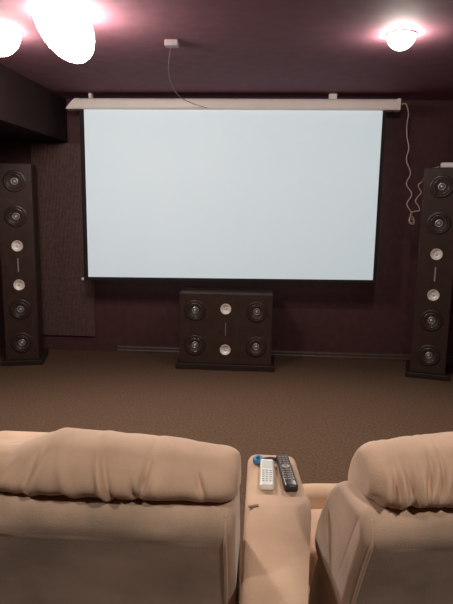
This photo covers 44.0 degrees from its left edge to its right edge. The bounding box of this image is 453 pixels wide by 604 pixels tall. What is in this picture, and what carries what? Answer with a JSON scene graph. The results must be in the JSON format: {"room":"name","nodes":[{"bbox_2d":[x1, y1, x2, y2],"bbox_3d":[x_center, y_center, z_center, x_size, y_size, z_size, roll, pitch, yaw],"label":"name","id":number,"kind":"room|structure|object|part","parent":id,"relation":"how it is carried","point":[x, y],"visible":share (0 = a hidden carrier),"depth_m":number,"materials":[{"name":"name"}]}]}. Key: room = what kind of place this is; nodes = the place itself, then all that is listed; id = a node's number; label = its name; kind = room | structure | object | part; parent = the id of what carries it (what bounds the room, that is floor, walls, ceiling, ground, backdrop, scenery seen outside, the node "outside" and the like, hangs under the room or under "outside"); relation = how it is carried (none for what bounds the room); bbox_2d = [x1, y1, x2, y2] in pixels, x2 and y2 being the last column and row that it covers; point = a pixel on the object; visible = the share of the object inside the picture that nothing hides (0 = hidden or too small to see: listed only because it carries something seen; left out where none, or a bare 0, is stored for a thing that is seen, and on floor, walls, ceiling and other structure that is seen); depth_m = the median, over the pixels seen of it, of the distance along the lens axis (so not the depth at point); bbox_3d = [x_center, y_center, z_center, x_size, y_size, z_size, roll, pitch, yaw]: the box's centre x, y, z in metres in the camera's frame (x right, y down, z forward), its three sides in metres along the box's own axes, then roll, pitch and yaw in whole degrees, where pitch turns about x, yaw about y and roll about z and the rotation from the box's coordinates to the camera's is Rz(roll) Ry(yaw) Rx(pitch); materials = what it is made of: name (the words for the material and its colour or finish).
{"room":"home theater","nodes":[
{"label":"home theater","id":0,"kind":"room"},
{"bbox_2d":[0,0,452,99],"bbox_3d":[0.031,-1.247,1.067,5.800,0.100,8.800,1,10,4],"label":"ceiling","id":1,"kind":"structure","parent":0,"point":[228,49],"depth_m":3.63,"materials":[{"name":"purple paint"}]},
{"bbox_2d":[0,25,21,56],"bbox_3d":[-1.348,-1.531,3.318,0.262,0.138,0.262,1,10,4],"label":"ceiling light","id":2,"kind":"object","parent":1,"relation":"attached to","point":[10,38],"visible":1,"depth_m":3.26,"materials":[{"name":"white"}]},
{"bbox_2d":[32,7,94,62],"bbox_3d":[-0.875,-1.417,3.011,0.327,0.246,0.270,1,10,4],"label":"ceiling light","id":3,"kind":"object","parent":1,"relation":"attached to","point":[68,32],"visible":1,"depth_m":2.91,"materials":[{"name":"white"}]},
{"bbox_2d":[164,39,206,107],"bbox_3d":[-0.317,-1.669,4.215,0.189,0.137,1.607,1,10,4],"label":"ceiling box","id":4,"kind":"object","parent":1,"relation":"attached to","point":[169,43],"visible":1,"depth_m":3.42,"materials":[{"name":"white plastic"}]},
{"bbox_2d":[65,93,400,283],"bbox_3d":[0.021,-1.022,5.176,2.999,1.722,0.116,1,10,4],"label":"projection screen","id":5,"kind":"object","parent":1,"relation":"hanging from","point":[174,189],"visible":1,"depth_m":5.17,"materials":[{"name":"white fabric"}]},
{"bbox_2d":[402,103,438,224],"bbox_3d":[1.688,-1.224,4.999,0.323,1.050,0.344,1,10,4],"label":"cable","id":6,"kind":"object","parent":5,"relation":"hanging from","point":[411,216],"visible":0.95,"depth_m":4.90,"materials":[{"name":"grey plastic"}]},
{"bbox_2d":[386,29,416,50],"bbox_3d":[1.013,-1.510,3.254,0.172,0.088,0.172,1,10,4],"label":"ceiling light","id":7,"kind":"object","parent":1,"relation":"attached to","point":[399,40],"visible":1,"depth_m":3.20,"materials":[{"name":"white"}]},
{"bbox_2d":[0,348,452,586],"bbox_3d":[-0.007,1.316,1.504,5.800,0.100,8.800,1,10,4],"label":"floor","id":8,"kind":"structure","parent":0,"point":[317,413],"depth_m":4.33,"materials":[{"name":"brown carpet"}]},
{"bbox_2d":[0,163,48,365],"bbox_3d":[-1.944,-0.352,5.308,0.380,1.850,0.435,-1,10,-11],"label":"tower speaker","id":9,"kind":"object","parent":8,"relation":"on","point":[19,223],"visible":1,"depth_m":5.15},
{"bbox_2d":[0,427,240,603],"bbox_3d":[-0.418,0.713,1.646,0.934,1.044,0.997,1,10,4],"label":"recliner","id":10,"kind":"object","parent":8,"relation":"on","point":[87,516],"visible":1,"depth_m":1.12,"materials":[{"name":"leather"}]},
{"bbox_3d":[-0.746,0.843,1.799,0.268,0.725,0.783,1,10,4],"label":"arm","id":11,"kind":"part","parent":10,"relation":"part of"},
{"bbox_3d":[-0.302,0.753,1.375,0.662,0.811,0.430,1,10,4],"label":"backrest","id":12,"kind":"part","parent":10,"relation":"part of","materials":[{"name":"beige leather"}]},
{"bbox_3d":[-0.002,0.747,1.230,0.008,0.704,0.187,1,10,4],"label":"welt cord","id":13,"kind":"part","parent":10,"relation":"part of","materials":[{"name":"beige leather"}]},
{"bbox_2d":[175,287,274,371],"bbox_3d":[0.002,0.248,5.338,0.924,0.716,0.420,1,10,4],"label":"speaker","id":14,"kind":"object","parent":8,"relation":"on","point":[230,329],"visible":1,"depth_m":5.16},
{"bbox_2d":[240,455,310,603],"bbox_3d":[0.115,0.909,1.326,0.173,0.706,1.040,1,10,4],"label":"console","id":15,"kind":"object","parent":8,"relation":"on","point":[277,522],"visible":0.9,"depth_m":1.30},
{"bbox_2d":[253,455,275,464],"bbox_3d":[0.117,0.481,1.702,0.075,0.017,0.044,1,10,4],"label":"strap","id":16,"kind":"object","parent":15,"relation":"on","point":[257,458],"visible":0.71,"depth_m":1.71,"materials":[{"name":"blue plastic"}]},
{"bbox_3d":[0.131,0.481,1.713,0.050,0.011,0.018,0,10,-6],"label":"cord","id":17,"kind":"part","parent":16,"relation":"part of","materials":[{"name":"plastic"}]},
{"bbox_2d":[259,459,273,490],"bbox_3d":[0.116,0.494,1.612,0.041,0.021,0.166,2,10,4],"label":"remote control","id":18,"kind":"object","parent":15,"relation":"on","point":[266,482],"visible":1,"depth_m":1.59,"materials":[{"name":"white plastic"}]},
{"bbox_2d":[276,455,297,491],"bbox_3d":[0.173,0.492,1.621,0.038,0.024,0.196,0,10,-2],"label":"remote control","id":19,"kind":"object","parent":15,"relation":"on","point":[286,472],"visible":1,"depth_m":1.59,"materials":[{"name":"black plastic"}]},
{"bbox_2d":[302,432,452,603],"bbox_3d":[0.669,0.720,1.639,0.961,1.064,0.997,0,10,-4],"label":"recliner","id":20,"kind":"object","parent":8,"relation":"on","point":[383,534],"visible":0.95,"depth_m":1.12,"materials":[{"name":"leather"}]},
{"bbox_2d":[309,509,321,585],"bbox_3d":[0.551,0.840,1.712,0.585,0.189,0.555,0,10,-4],"label":"seat cushion","id":21,"kind":"object","parent":20,"relation":"on","point":[315,513],"depth_m":1.75,"materials":[{"name":"beige leather"}]},
{"bbox_3d":[0.270,0.753,1.222,0.008,0.704,0.187,0,10,-4],"label":"welt cord","id":22,"kind":"part","parent":20,"relation":"part of","materials":[{"name":"beige leather"}]},
{"bbox_3d":[0.554,0.767,1.369,0.691,0.811,0.430,0,10,-4],"label":"backrest","id":23,"kind":"part","parent":20,"relation":"part of","materials":[{"name":"beige leather"}]},
{"bbox_2d":[405,168,452,380],"bbox_3d":[1.881,-0.253,5.066,0.380,1.850,0.435,4,10,18],"label":"tower speaker","id":24,"kind":"object","parent":8,"relation":"on","point":[434,280],"visible":1,"depth_m":4.90},
{"bbox_2d":[440,162,452,167],"bbox_3d":[1.924,-1.168,4.795,0.170,0.046,0.100,4,10,18],"label":"box","id":25,"kind":"object","parent":24,"relation":"on","point":[450,164],"visible":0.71,"depth_m":4.76,"materials":[{"name":"white plastic"}]},
{"bbox_2d":[0,99,452,355],"bbox_3d":[0.301,-0.692,5.565,5.800,2.500,0.100,1,10,4],"label":"wall","id":26,"kind":"structure","parent":0,"point":[378,317],"depth_m":5.58,"materials":[{"name":"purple paint"}]},
{"bbox_2d":[0,63,67,141],"bbox_3d":[-2.302,-1.061,1.256,0.930,0.400,8.600,1,10,4],"label":"soffit","id":27,"kind":"object","parent":26,"relation":"attached to","point":[29,111],"depth_m":4.69,"materials":[{"name":"paint"}]},
{"bbox_2d":[30,143,94,336],"bbox_3d":[-1.642,-0.603,5.647,0.600,1.930,0.022,1,10,4],"label":"acoustic panel","id":28,"kind":"object","parent":26,"relation":"attached to","point":[68,303],"visible":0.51,"depth_m":5.64,"materials":[{"name":"brown fabric"}]},
{"bbox_2d":[117,345,452,362],"bbox_3d":[0.972,0.537,5.660,4.210,0.066,0.034,1,10,4],"label":"baseboard","id":29,"kind":"structure","parent":26,"relation":"attached to","point":[120,348],"depth_m":5.66,"materials":[{"name":"brown wood"}]}
]}

